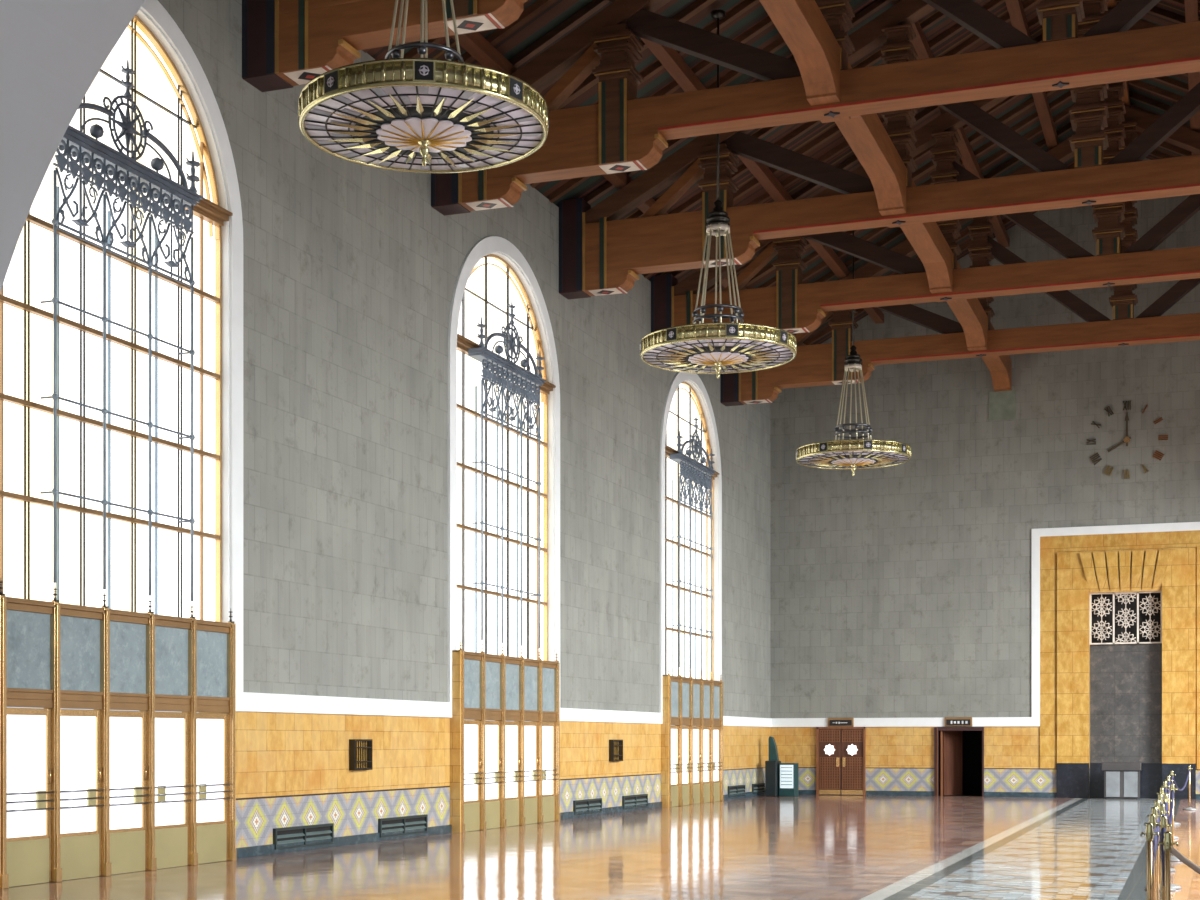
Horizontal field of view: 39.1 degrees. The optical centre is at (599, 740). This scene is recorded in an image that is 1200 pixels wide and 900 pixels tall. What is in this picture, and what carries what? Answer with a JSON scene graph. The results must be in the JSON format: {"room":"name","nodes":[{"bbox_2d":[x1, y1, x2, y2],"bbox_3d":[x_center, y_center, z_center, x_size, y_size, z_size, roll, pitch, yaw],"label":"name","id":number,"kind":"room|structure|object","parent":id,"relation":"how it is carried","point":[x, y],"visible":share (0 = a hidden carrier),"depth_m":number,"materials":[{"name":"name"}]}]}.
{"room":"train station hall","nodes":[
{"label":"train station hall","id":0,"kind":"room"},
{"bbox_2d":[0,0,144,292],"bbox_3d":[0.285,-5.350,7.458,22.236,14.000,1.800,0,0,20],"label":"wall","id":1,"kind":"structure","parent":0,"point":[52,52],"depth_m":9.35,"materials":[{"name":"grey paint"}]},
{"bbox_2d":[141,0,769,847],"bbox_3d":[-2.602,-4.725,31.150,0.500,12.750,45.100,0,0,20],"label":"wall","id":2,"kind":"structure","parent":0,"point":[351,271],"depth_m":28.00,"materials":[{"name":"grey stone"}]},
{"bbox_2d":[0,15,232,621],"bbox_3d":[-6.046,-5.350,21.251,0.290,8.000,4.780,0,0,20],"label":"window","id":3,"kind":"structure","parent":2,"relation":"in","point":[162,97],"depth_m":21.46,"materials":[{"name":"clear glass"}]},
{"bbox_2d":[40,60,202,600],"bbox_3d":[-5.947,-5.161,21.034,0.345,6.642,3.137,0,0,20],"label":"window grille","id":4,"kind":"object","parent":3,"relation":"attached to","point":[87,149],"visible":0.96,"depth_m":20.95,"materials":[{"name":"metal"}]},
{"bbox_2d":[59,125,202,205],"bbox_3d":[-5.949,-7.152,21.035,0.340,0.125,3.040,0,0,20],"label":"shelf","id":5,"kind":"object","parent":4,"relation":"attached to","point":[83,142],"depth_m":21.00,"materials":[{"name":"metal"}]},
{"bbox_2d":[136,0,242,710],"bbox_3d":[-6.029,-5.025,21.245,0.205,9.230,5.360,0,0,20],"label":"trim","id":6,"kind":"structure","parent":2,"relation":"attached to","point":[203,98],"depth_m":23.47,"materials":[{"name":"white paint"}]},
{"bbox_2d":[273,823,333,849],"bbox_3d":[-4.439,1.433,25.343,0.050,0.305,1.710,0,0,20],"label":"air vent","id":7,"kind":"object","parent":2,"relation":"in","point":[285,835],"visible":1,"depth_m":25.30,"materials":[{"name":"metal"}]},
{"bbox_2d":[349,739,372,769],"bbox_3d":[-3.816,0.225,26.962,0.105,0.490,0.600,0,0,20],"label":"air vent","id":8,"kind":"object","parent":2,"relation":"in","point":[360,750],"visible":1,"depth_m":26.94,"materials":[{"name":"brown metal"}]},
{"bbox_2d":[242,0,527,91],"bbox_3d":[5.021,-12.756,20.372,21.236,6.881,0.650,0,0,20],"label":"roof truss","id":9,"kind":"object","parent":2,"relation":"attached to","point":[286,44],"visible":0.96,"depth_m":23.38,"materials":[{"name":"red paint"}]},
{"bbox_2d":[759,0,839,105],"bbox_3d":[2.659,-10.655,24.472,0.480,0.890,5.583,0,0,20],"label":"beam","id":10,"kind":"structure","parent":9,"relation":"attached to","point":[815,49],"depth_m":25.86,"materials":[{"name":"wood"}]},
{"bbox_2d":[378,814,427,836],"bbox_3d":[-3.308,1.433,28.427,0.050,0.305,1.740,0,0,20],"label":"air vent","id":11,"kind":"object","parent":2,"relation":"in","point":[393,824],"visible":1,"depth_m":28.39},
{"bbox_2d":[236,791,764,857],"bbox_3d":[-2.060,1.577,31.857,0.030,0.145,42.400,0,0,20],"label":"baseboard","id":12,"kind":"structure","parent":2,"relation":"attached to","point":[252,851],"depth_m":27.60,"materials":[{"name":"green stone"}]},
{"bbox_2d":[448,236,559,717],"bbox_3d":[-1.845,-5.025,32.654,0.205,9.230,5.360,0,0,20],"label":"trim","id":13,"kind":"structure","parent":2,"relation":"attached to","point":[501,247],"depth_m":32.91,"materials":[{"name":"white paint"}]},
{"bbox_2d":[457,254,555,660],"bbox_3d":[-1.862,-5.350,32.660,0.290,8.000,4.780,0,0,20],"label":"window","id":14,"kind":"structure","parent":2,"relation":"in","point":[491,286],"depth_m":32.62,"materials":[{"name":"clear glass"}]},
{"bbox_2d":[467,300,545,647],"bbox_3d":[-1.763,-5.161,32.443,0.345,6.642,3.137,0,0,20],"label":"window grille","id":15,"kind":"object","parent":14,"relation":"attached to","point":[498,365],"visible":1,"depth_m":32.31,"materials":[{"name":"metal"}]},
{"bbox_2d":[467,347,545,386],"bbox_3d":[-1.765,-7.152,32.444,0.340,0.125,3.040,0,0,20],"label":"shelf","id":16,"kind":"object","parent":15,"relation":"attached to","point":[480,354],"depth_m":32.10,"materials":[{"name":"metal"}]},
{"bbox_2d":[243,692,771,726],"bbox_3d":[-2.053,-0.545,31.855,0.045,0.270,42.400,0,0,20],"label":"trim","id":17,"kind":"structure","parent":2,"relation":"attached to","point":[252,702],"depth_m":27.97,"materials":[{"name":"white paint"}]},
{"bbox_2d":[573,798,601,814],"bbox_3d":[-0.264,1.433,36.726,0.050,0.305,1.660,0,0,20],"label":"air vent","id":18,"kind":"object","parent":2,"relation":"in","point":[587,804],"visible":1,"depth_m":36.68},
{"bbox_2d":[609,740,622,760],"bbox_3d":[0.368,0.225,38.369,0.105,0.490,0.680,0,0,20],"label":"air vent","id":19,"kind":"object","parent":2,"relation":"in","point":[615,746],"visible":1,"depth_m":38.27,"materials":[{"name":"brown metal"}]},
{"bbox_2d":[622,794,647,808],"bbox_3d":[0.829,1.433,39.707,0.050,0.305,1.730,0,0,20],"label":"air vent","id":20,"kind":"object","parent":2,"relation":"in","point":[629,800],"visible":1,"depth_m":39.68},
{"bbox_2d":[660,372,721,723],"bbox_3d":[2.339,-5.025,44.063,0.205,9.230,5.360,0,0,20],"label":"trim","id":21,"kind":"structure","parent":2,"relation":"attached to","point":[680,377],"depth_m":44.98,"materials":[{"name":"white paint"}]},
{"bbox_2d":[665,382,718,679],"bbox_3d":[2.322,-5.350,44.069,0.290,8.000,4.780,0,0,20],"label":"window","id":22,"kind":"structure","parent":2,"relation":"in","point":[685,406],"depth_m":44.17,"materials":[{"name":"clear glass"}]},
{"bbox_2d":[669,416,715,671],"bbox_3d":[2.421,-5.161,43.852,0.345,6.642,3.137,0,0,20],"label":"window grille","id":23,"kind":"object","parent":22,"relation":"attached to","point":[697,473],"visible":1,"depth_m":43.55,"materials":[{"name":"metal"}]},
{"bbox_2d":[669,453,715,475],"bbox_3d":[2.419,-7.152,43.852,0.340,0.125,3.040,0,0,20],"label":"shelf","id":24,"kind":"object","parent":23,"relation":"attached to","point":[680,458],"depth_m":43.48,"materials":[{"name":"metal"}]},
{"bbox_2d":[728,785,744,796],"bbox_3d":[3.888,1.433,48.049,0.050,0.305,1.700,0,0,20],"label":"air vent","id":25,"kind":"object","parent":2,"relation":"in","point":[737,789],"visible":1,"depth_m":48.04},
{"bbox_2d":[431,0,1199,215],"bbox_3d":[7.112,-12.756,26.073,21.236,6.881,0.650,0,0,20],"label":"roof truss","id":26,"kind":"object","parent":2,"relation":"attached to","point":[623,132],"visible":0.9,"depth_m":27.59,"materials":[{"name":"red"}]},
{"bbox_2d":[820,62,905,215],"bbox_3d":[4.750,-10.655,30.174,0.480,0.890,5.583,0,0,20],"label":"beam","id":27,"kind":"structure","parent":26,"relation":"attached to","point":[866,135],"depth_m":30.88,"materials":[{"name":"wood"}]},
{"bbox_2d":[559,0,1199,299],"bbox_3d":[9.203,-12.756,31.775,21.236,6.881,0.650,0,0,20],"label":"roof truss","id":28,"kind":"object","parent":2,"relation":"attached to","point":[600,253],"visible":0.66,"depth_m":33.16,"materials":[{"name":"red"}]},
{"bbox_2d":[889,179,952,292],"bbox_3d":[6.840,-10.655,35.876,0.480,0.890,5.583,0,0,20],"label":"beam","id":29,"kind":"structure","parent":28,"relation":"attached to","point":[927,239],"depth_m":36.88,"materials":[{"name":"wood"}]},
{"bbox_2d":[651,7,1199,333],"bbox_3d":[11.294,-12.756,37.477,21.236,6.881,0.650,0,0,20],"label":"roof truss","id":30,"kind":"object","parent":2,"relation":"attached to","point":[792,306],"visible":0.46,"depth_m":38.55,"materials":[{"name":"red"}]},
{"bbox_2d":[938,261,986,350],"bbox_3d":[8.931,-10.655,41.578,0.480,0.890,5.583,0,0,20],"label":"beam","id":31,"kind":"structure","parent":30,"relation":"attached to","point":[970,313],"depth_m":42.80,"materials":[{"name":"wood"}]},
{"bbox_2d":[720,105,1199,405],"bbox_3d":[13.385,-12.756,43.178,21.236,6.881,0.650,0,0,20],"label":"roof truss","id":32,"kind":"object","parent":2,"relation":"attached to","point":[817,364],"visible":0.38,"depth_m":44.13,"materials":[{"name":"brown wood"}]},
{"bbox_2d":[974,322,1011,391],"bbox_3d":[10.924,-10.655,47.009,0.480,0.890,5.008,0,0,20],"label":"beam","id":33,"kind":"structure","parent":32,"relation":"attached to","point":[1000,367],"depth_m":48.42,"materials":[{"name":"wood"}]},
{"bbox_2d":[0,795,1199,899],"bbox_3d":[6.087,1.800,23.277,22.436,0.300,53.900,0,0,20],"label":"floor","id":34,"kind":"structure","parent":0,"point":[801,847],"depth_m":23.22,"materials":[{"name":"tile"}]},
{"bbox_2d":[0,580,236,888],"bbox_3d":[-6.001,-0.086,21.046,0.395,3.472,4.825,0,0,20],"label":"door frame","id":35,"kind":"structure","parent":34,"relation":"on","point":[55,655],"depth_m":20.55,"materials":[{"name":"wood"}]},
{"bbox_2d":[7,708,52,886],"bbox_3d":[-6.534,0.638,19.264,0.101,2.017,0.836,0,0,20],"label":"door","id":36,"kind":"structure","parent":35,"relation":"attached to","point":[29,791],"depth_m":19.30,"materials":[{"name":"glass"}]},
{"bbox_2d":[60,709,102,880],"bbox_3d":[-6.213,0.638,20.139,0.101,2.017,0.836,0,0,20],"label":"door","id":37,"kind":"structure","parent":35,"relation":"attached to","point":[80,730],"depth_m":20.18,"materials":[{"name":"glass"}]},
{"bbox_2d":[110,710,148,874],"bbox_3d":[-5.893,0.638,21.014,0.101,2.017,0.836,0,0,20],"label":"door","id":38,"kind":"structure","parent":35,"relation":"attached to","point":[128,729],"depth_m":21.07,"materials":[{"name":"glass"}]},
{"bbox_2d":[155,712,190,868],"bbox_3d":[-5.572,0.638,21.889,0.101,2.017,0.836,0,0,20],"label":"door","id":39,"kind":"structure","parent":35,"relation":"attached to","point":[172,785],"depth_m":21.94,"materials":[{"name":"glass"}]},
{"bbox_2d":[197,713,229,863],"bbox_3d":[-5.251,0.638,22.764,0.101,2.017,0.836,0,0,20],"label":"door","id":40,"kind":"structure","parent":35,"relation":"attached to","point":[212,728],"depth_m":22.82,"materials":[{"name":"glass"}]},
{"bbox_2d":[450,641,559,832],"bbox_3d":[-1.817,-0.086,32.455,0.395,3.472,4.825,0,0,20],"label":"door frame","id":41,"kind":"structure","parent":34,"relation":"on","point":[502,688],"depth_m":31.93,"materials":[{"name":"wood"}]},
{"bbox_2d":[464,720,481,831],"bbox_3d":[-2.350,0.638,30.673,0.101,2.017,0.836,0,0,20],"label":"door","id":42,"kind":"structure","parent":41,"relation":"attached to","point":[472,760],"depth_m":30.76,"materials":[{"name":"glass"}]},
{"bbox_2d":[485,721,501,828],"bbox_3d":[-2.030,0.638,31.548,0.101,2.017,0.836,0,0,20],"label":"door","id":43,"kind":"structure","parent":41,"relation":"attached to","point":[492,728],"depth_m":31.61,"materials":[{"name":"glass"}]},
{"bbox_2d":[505,721,520,826],"bbox_3d":[-1.709,0.638,32.423,0.101,2.017,0.836,0,0,20],"label":"door","id":44,"kind":"structure","parent":41,"relation":"attached to","point":[512,728],"depth_m":32.51,"materials":[{"name":"glass"}]},
{"bbox_2d":[524,722,539,824],"bbox_3d":[-1.388,0.638,33.298,0.101,2.017,0.836,0,0,20],"label":"door","id":45,"kind":"structure","parent":41,"relation":"attached to","point":[531,770],"depth_m":33.39,"materials":[{"name":"glass"}]},
{"bbox_2d":[542,722,556,821],"bbox_3d":[-1.067,0.638,34.173,0.101,2.017,0.836,0,0,20],"label":"door","id":46,"kind":"structure","parent":41,"relation":"attached to","point":[548,728],"depth_m":34.26,"materials":[{"name":"glass"}]},
{"bbox_2d":[661,667,723,807],"bbox_3d":[2.367,-0.086,43.864,0.395,3.472,4.825,0,0,20],"label":"door frame","id":47,"kind":"structure","parent":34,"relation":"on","point":[687,701],"depth_m":43.35,"materials":[{"name":"wood"}]},
{"bbox_2d":[671,726,679,806],"bbox_3d":[1.834,0.638,42.082,0.101,2.017,0.836,0,0,20],"label":"door","id":48,"kind":"structure","parent":47,"relation":"attached to","point":[675,764],"depth_m":42.22,"materials":[{"name":"glass"}]},
{"bbox_2d":[682,726,690,804],"bbox_3d":[2.155,0.638,42.957,0.101,2.017,0.836,0,0,20],"label":"door","id":49,"kind":"structure","parent":47,"relation":"attached to","point":[686,767],"depth_m":43.09,"materials":[{"name":"glass"}]},
{"bbox_2d":[693,726,701,803],"bbox_3d":[2.475,0.638,43.832,0.101,2.017,0.836,0,0,20],"label":"door","id":50,"kind":"structure","parent":47,"relation":"attached to","point":[696,729],"depth_m":43.98,"materials":[{"name":"glass"}]},
{"bbox_2d":[704,727,711,802],"bbox_3d":[2.796,0.638,44.707,0.101,2.017,0.836,0,0,20],"label":"door","id":51,"kind":"structure","parent":47,"relation":"attached to","point":[707,755],"depth_m":44.85,"materials":[{"name":"glass"}]},
{"bbox_2d":[714,727,720,801],"bbox_3d":[3.117,0.638,45.582,0.101,2.017,0.836,0,0,20],"label":"door","id":52,"kind":"structure","parent":47,"relation":"attached to","point":[717,762],"depth_m":45.75,"materials":[{"name":"glass"}]},
{"bbox_2d":[765,736,780,795],"bbox_3d":[5.148,0.762,50.197,0.340,1.776,0.600,0,0,20],"label":"tall cabinet","id":53,"kind":"object","parent":34,"relation":"on","point":[771,766],"visible":1,"depth_m":49.95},
{"bbox_2d":[779,763,798,795],"bbox_3d":[5.601,1.160,50.125,0.480,0.980,0.522,0,0,20],"label":"display stand","id":54,"kind":"object","parent":34,"relation":"on","point":[788,772],"visible":1,"depth_m":49.91,"materials":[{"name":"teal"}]},
{"bbox_2d":[1102,762,1141,798],"bbox_3d":[14.749,1.135,47.741,1.060,1.030,0.600,0,0,20],"label":"podium","id":55,"kind":"object","parent":34,"relation":"on","point":[1121,779],"visible":1,"depth_m":47.49,"materials":[{"name":"grey metal"}]},
{"bbox_2d":[1140,823,1158,899],"bbox_3d":[3.949,1.120,12.132,0.330,1.060,0.330,0,0,20],"label":"stanchion","id":56,"kind":"object","parent":34,"relation":"on","point":[1149,833],"visible":1,"depth_m":12.12,"materials":[{"name":"metal"}]},
{"bbox_2d":[1144,814,1159,899],"bbox_3d":[4.449,1.120,13.600,0.330,1.060,0.330,0,0,20],"label":"stanchion","id":57,"kind":"object","parent":34,"relation":"on","point":[1152,817],"visible":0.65,"depth_m":13.58,"materials":[{"name":"metal"}]},
{"bbox_2d":[1147,807,1161,899],"bbox_3d":[4.933,1.120,15.020,0.330,1.060,0.330,0,0,20],"label":"stanchion","id":58,"kind":"object","parent":34,"relation":"on","point":[1154,809],"visible":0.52,"depth_m":15.00,"materials":[{"name":"metal"}]},
{"bbox_2d":[1151,800,1159,899],"bbox_3d":[5.520,1.120,16.722,0.330,1.060,0.330,0,0,20],"label":"stanchion","id":59,"kind":"object","parent":34,"relation":"on","point":[1157,802],"visible":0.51,"depth_m":16.70,"materials":[{"name":"metal"}]},
{"bbox_2d":[1155,816,1172,899],"bbox_3d":[4.435,1.120,13.285,0.330,1.060,0.330,0,0,20],"label":"stanchion","id":60,"kind":"object","parent":34,"relation":"on","point":[1163,824],"visible":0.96,"depth_m":13.27,"materials":[{"name":"metal"}]},
{"bbox_2d":[1158,831,1178,899],"bbox_3d":[3.698,1.120,10.999,0.330,1.060,0.330,0,0,20],"label":"stanchion","id":61,"kind":"object","parent":34,"relation":"on","point":[1167,843],"visible":1,"depth_m":10.98,"materials":[{"name":"metal"}]},
{"bbox_2d":[1161,828,1165,886],"bbox_3d":[4.067,0.861,12.142,0.040,0.378,2.421,0,0,18],"label":"rope","id":62,"kind":"object","parent":61,"relation":"hanging from","point":[1163,830],"visible":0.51,"depth_m":12.79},
{"bbox_2d":[1171,846,1199,873],"bbox_3d":[4.547,0.872,11.114,1.738,0.396,0.040,0,0,-8],"label":"rope","id":63,"kind":"object","parent":61,"relation":"hanging from","point":[1177,854],"visible":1,"depth_m":11.00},
{"bbox_2d":[1168,783,1179,860],"bbox_3d":[7.872,1.120,23.209,0.330,1.060,0.330,0,0,20],"label":"stanchion","id":64,"kind":"object","parent":34,"relation":"on","point":[1173,858],"visible":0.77,"depth_m":23.19,"materials":[{"name":"metal"}]},
{"bbox_2d":[366,0,1199,344],"bbox_3d":[7.671,-13.974,27.596,22.236,6.031,44.700,0,0,20],"label":"ceiling","id":65,"kind":"structure","parent":0,"point":[556,13],"depth_m":36.61,"materials":[{"name":"wood"}]},
{"bbox_2d":[298,0,548,172],"bbox_3d":[-2.025,-9.960,19.457,2.849,6.700,2.856,0,0,-37],"label":"chandelier","id":66,"kind":"object","parent":65,"relation":"hanging from","point":[414,115],"visible":1,"depth_m":19.02,"materials":[{"name":"gold metal"}]},
{"bbox_2d":[403,37,445,57],"bbox_3d":[6.513,-13.907,24.440,21.236,5.656,0.140,0,0,20],"label":"rafter","id":67,"kind":"object","parent":65,"relation":"attached to","point":[413,53],"visible":0.02,"depth_m":27.88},
{"bbox_2d":[454,0,555,62],"bbox_3d":[6.861,-13.907,25.390,21.236,5.656,0.140,0,0,20],"label":"rafter","id":68,"kind":"object","parent":65,"relation":"attached to","point":[538,6],"visible":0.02,"depth_m":28.39,"materials":[{"name":"wood"}]},
{"bbox_2d":[509,0,609,67],"bbox_3d":[7.210,-13.907,26.340,21.236,5.656,0.140,0,0,20],"label":"rafter","id":69,"kind":"object","parent":65,"relation":"attached to","point":[592,7],"visible":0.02,"depth_m":29.20,"materials":[{"name":"wood"}]},
{"bbox_2d":[558,0,713,108],"bbox_3d":[7.907,-13.907,28.240,21.236,5.656,0.140,0,0,20],"label":"rafter","id":70,"kind":"object","parent":65,"relation":"attached to","point":[697,5],"visible":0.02,"depth_m":30.60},
{"bbox_2d":[530,16,773,187],"bbox_3d":[8.604,-13.907,30.141,21.236,5.656,0.140,0,0,20],"label":"rafter","id":71,"kind":"object","parent":65,"relation":"attached to","point":[765,23],"visible":0.33,"depth_m":32.47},
{"bbox_2d":[595,0,759,104],"bbox_3d":[8.255,-13.907,29.191,21.236,5.656,0.140,0,0,20],"label":"rafter","id":72,"kind":"object","parent":65,"relation":"attached to","point":[745,5],"visible":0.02,"depth_m":31.36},
{"bbox_2d":[549,0,850,202],"bbox_3d":[8.952,-13.907,31.091,21.236,5.656,0.140,0,0,20],"label":"rafter","id":73,"kind":"object","parent":65,"relation":"attached to","point":[779,43],"visible":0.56,"depth_m":33.46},
{"bbox_2d":[640,10,796,378],"bbox_3d":[2.159,-9.960,30.864,2.849,6.700,2.856,0,0,-37],"label":"chandelier","id":74,"kind":"object","parent":65,"relation":"hanging from","point":[717,348],"visible":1,"depth_m":30.55,"materials":[{"name":"gold metal"}]},
{"bbox_2d":[583,0,890,203],"bbox_3d":[9.300,-13.907,32.041,21.236,5.656,0.140,0,0,20],"label":"rafter","id":75,"kind":"object","parent":65,"relation":"attached to","point":[878,4],"visible":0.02,"depth_m":34.83,"materials":[{"name":"wood"}]},
{"bbox_2d":[627,11,945,218],"bbox_3d":[9.997,-13.907,33.941,21.236,5.656,0.140,0,0,20],"label":"rafter","id":76,"kind":"object","parent":65,"relation":"attached to","point":[938,16],"visible":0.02,"depth_m":35.48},
{"bbox_2d":[669,0,1004,213],"bbox_3d":[10.346,-13.907,34.891,21.236,5.656,0.140,0,0,20],"label":"rafter","id":77,"kind":"object","parent":65,"relation":"attached to","point":[993,4],"visible":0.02,"depth_m":37.01,"materials":[{"name":"wood"}]},
{"bbox_2d":[796,230,910,475],"bbox_3d":[6.342,-9.960,42.271,2.849,6.700,2.856,0,0,-37],"label":"chandelier","id":78,"kind":"object","parent":65,"relation":"hanging from","point":[854,453],"visible":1,"depth_m":41.93,"materials":[{"name":"gold metal"}]},
{"bbox_2d":[706,95,1018,292],"bbox_3d":[12.088,-13.907,39.642,21.236,5.656,0.140,0,0,20],"label":"rafter","id":79,"kind":"object","parent":65,"relation":"attached to","point":[1009,98],"visible":0.02,"depth_m":41.08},
{"bbox_2d":[733,0,1041,200],"bbox_3d":[10.694,-13.907,35.841,21.236,5.656,0.140,0,0,20],"label":"rafter","id":80,"kind":"object","parent":65,"relation":"attached to","point":[1028,4],"visible":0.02,"depth_m":37.83,"materials":[{"name":"wood"}]},
{"bbox_2d":[644,0,1199,278],"bbox_3d":[11.043,-13.907,36.791,21.236,5.656,0.140,0,0,20],"label":"rafter","id":81,"kind":"object","parent":65,"relation":"attached to","point":[1034,22],"visible":0.33,"depth_m":38.83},
{"bbox_2d":[671,0,1184,277],"bbox_3d":[11.391,-13.907,37.742,21.236,5.656,0.140,0,0,20],"label":"rafter","id":82,"kind":"object","parent":65,"relation":"attached to","point":[1156,11],"visible":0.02,"depth_m":39.13,"materials":[{"name":"wood"}]},
{"bbox_2d":[744,73,1187,286],"bbox_3d":[12.436,-13.907,40.592,21.236,5.656,0.140,0,0,20],"label":"rafter","id":83,"kind":"object","parent":65,"relation":"attached to","point":[1029,102],"visible":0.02,"depth_m":41.73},
{"bbox_2d":[758,76,1188,287],"bbox_3d":[12.785,-13.907,41.542,21.236,5.656,0.140,0,0,20],"label":"rafter","id":84,"kind":"object","parent":65,"relation":"attached to","point":[1167,80],"visible":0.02,"depth_m":42.29,"materials":[{"name":"wood"}]},
{"bbox_2d":[804,150,1171,344],"bbox_3d":[14.876,-13.907,47.243,21.236,5.656,0.140,0,0,20],"label":"rafter","id":85,"kind":"object","parent":65,"relation":"attached to","point":[1154,153],"visible":0.02,"depth_m":49.77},
{"bbox_2d":[802,80,1181,281],"bbox_3d":[13.133,-13.907,42.492,21.236,5.656,0.140,0,0,20],"label":"rafter","id":86,"kind":"object","parent":65,"relation":"attached to","point":[1136,83],"visible":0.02,"depth_m":43.22,"materials":[{"name":"wood"}]},
{"bbox_2d":[814,91,1189,282],"bbox_3d":[13.482,-13.907,43.442,21.236,5.656,0.140,0,0,20],"label":"rafter","id":87,"kind":"object","parent":65,"relation":"attached to","point":[1134,96],"visible":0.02,"depth_m":44.39,"materials":[{"name":"wood"}]},
{"bbox_2d":[819,132,1191,326],"bbox_3d":[14.527,-13.907,46.293,21.236,5.656,0.140,0,0,20],"label":"rafter","id":88,"kind":"object","parent":65,"relation":"attached to","point":[1163,145],"visible":0.02,"depth_m":45.94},
{"bbox_2d":[940,731,981,795],"bbox_3d":[11.157,0.500,51.188,1.900,2.500,2.000,0,0,20],"label":"wall","id":89,"kind":"structure","parent":0,"point":[972,740],"depth_m":52.02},
{"bbox_2d":[770,158,1199,797],"bbox_3d":[15.280,-7.695,48.345,22.236,18.690,0.500,0,0,20],"label":"wall","id":90,"kind":"structure","parent":0,"point":[903,590],"depth_m":49.82,"materials":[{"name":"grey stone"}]},
{"bbox_2d":[451,32,804,345],"bbox_3d":[-0.837,-11.564,31.409,0.260,0.250,42.400,0,0,20],"label":"purlin","id":91,"kind":"object","parent":90,"relation":"attached to","point":[475,44],"visible":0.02,"depth_m":28.58,"materials":[{"name":"wood"}]},
{"bbox_2d":[609,0,883,322],"bbox_3d":[1.088,-12.630,30.703,0.260,0.250,42.400,0,0,20],"label":"purlin","id":92,"kind":"object","parent":90,"relation":"attached to","point":[669,58],"visible":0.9,"depth_m":37.24,"materials":[{"name":"wood"}]},
{"bbox_2d":[816,727,865,795],"bbox_3d":[7.267,0.620,50.967,1.490,2.060,0.095,0,0,20],"label":"door","id":93,"kind":"structure","parent":90,"relation":"in","point":[840,751],"depth_m":50.95,"materials":[{"name":"brown wood"}]},
{"bbox_2d":[828,718,853,726],"bbox_3d":[7.268,-0.552,50.953,0.780,0.275,0.120,0,0,20],"label":"door sign","id":94,"kind":"object","parent":90,"relation":"attached to","point":[832,722],"visible":1,"depth_m":50.90,"materials":[{"name":"brown metal"}]},
{"bbox_2d":[891,0,1008,246],"bbox_3d":[4.533,-14.538,29.439,0.260,0.250,42.400,0,0,20],"label":"purlin","id":95,"kind":"object","parent":90,"relation":"attached to","point":[920,43],"visible":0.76,"depth_m":41.25,"materials":[{"name":"wood"}]},
{"bbox_2d":[945,717,971,725],"bbox_3d":[10.563,-0.552,49.745,0.800,0.275,0.120,0,0,20],"label":"door sign","id":96,"kind":"object","parent":90,"relation":"attached to","point":[949,721],"visible":1,"depth_m":49.70,"materials":[{"name":"brown metal"}]},
{"bbox_2d":[934,727,983,796],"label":"door","id":97,"kind":"structure","parent":90,"relation":"in","point":[951,737],"depth_m":50.17,"materials":[{"name":"red paint"}]},
{"bbox_2d":[772,522,1199,726],"bbox_3d":[15.207,-3.280,48.081,21.191,5.740,0.045,0,0,20],"label":"trim","id":98,"kind":"structure","parent":90,"relation":"attached to","point":[1034,720],"depth_m":49.01,"materials":[{"name":"white paint"}]},
{"bbox_2d":[799,790,1199,798],"bbox_3d":[15.188,1.577,48.096,21.236,0.145,0.030,0,0,20],"label":"baseboard","id":99,"kind":"structure","parent":90,"relation":"attached to","point":[801,792],"depth_m":50.05,"materials":[{"name":"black stone"}]},
{"bbox_2d":[989,390,1015,420],"bbox_3d":[11.762,-9.790,49.353,0.760,0.840,0.030,0,0,20],"label":"pad","id":100,"kind":"object","parent":90,"relation":"attached to","point":[1002,404],"visible":1,"depth_m":49.34,"materials":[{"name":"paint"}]},
{"bbox_2d":[1005,0,1072,207],"bbox_3d":[6.251,-15.490,28.809,0.260,0.250,42.400,0,0,20],"label":"purlin","id":101,"kind":"object","parent":90,"relation":"attached to","point":[1015,7],"visible":0.37,"depth_m":40.60,"materials":[{"name":"wood"}]},
{"bbox_2d":[1107,0,1130,106],"bbox_3d":[7.894,-16.375,28.206,0.280,0.270,42.400,0,0,20],"label":"ridge beam","id":102,"kind":"structure","parent":90,"relation":"attached to","point":[1112,3],"depth_m":42.34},
{"bbox_2d":[1040,530,1199,768],"bbox_3d":[14.985,-2.560,48.166,4.730,6.740,0.040,0,0,20],"label":"trim","id":103,"kind":"structure","parent":90,"relation":"attached to","point":[1049,545],"depth_m":48.82,"materials":[{"name":"stone"}]},
{"bbox_2d":[1090,591,1161,644],"bbox_3d":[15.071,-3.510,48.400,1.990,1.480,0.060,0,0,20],"label":"grille","id":104,"kind":"object","parent":90,"relation":"in","point":[1150,592],"visible":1,"depth_m":48.39,"materials":[{"name":"metal"}]},
{"bbox_2d":[1090,643,1161,797],"bbox_3d":[15.102,-0.560,48.485,1.990,4.420,0.080,0,0,20],"label":"wall panel","id":105,"kind":"object","parent":90,"relation":"attached to","point":[1126,679],"visible":0.75,"depth_m":48.46,"materials":[{"name":"grey stone"}]},
{"bbox_2d":[1057,548,1195,798],"bbox_3d":[14.961,-1.880,48.100,3.790,7.060,0.200,0,0,20],"label":"door surround","id":106,"kind":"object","parent":90,"relation":"attached to","point":[1175,568],"depth_m":48.05,"materials":[{"name":"stone"}]},
{"bbox_2d":[1086,401,1167,478],"bbox_3d":[15.018,-8.571,48.132,2.225,2.228,0.080,0,0,20],"label":"wall clock","id":107,"kind":"object","parent":90,"relation":"attached to","point":[1126,439],"visible":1,"depth_m":48.12,"materials":[{"name":"brown metal"}]},
{"bbox_2d":[1184,0,1199,154],"bbox_3d":[9.537,-15.490,27.604,0.260,0.250,42.400,0,0,20],"label":"purlin","id":108,"kind":"object","parent":90,"relation":"attached to","point":[1191,6],"visible":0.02,"depth_m":38.95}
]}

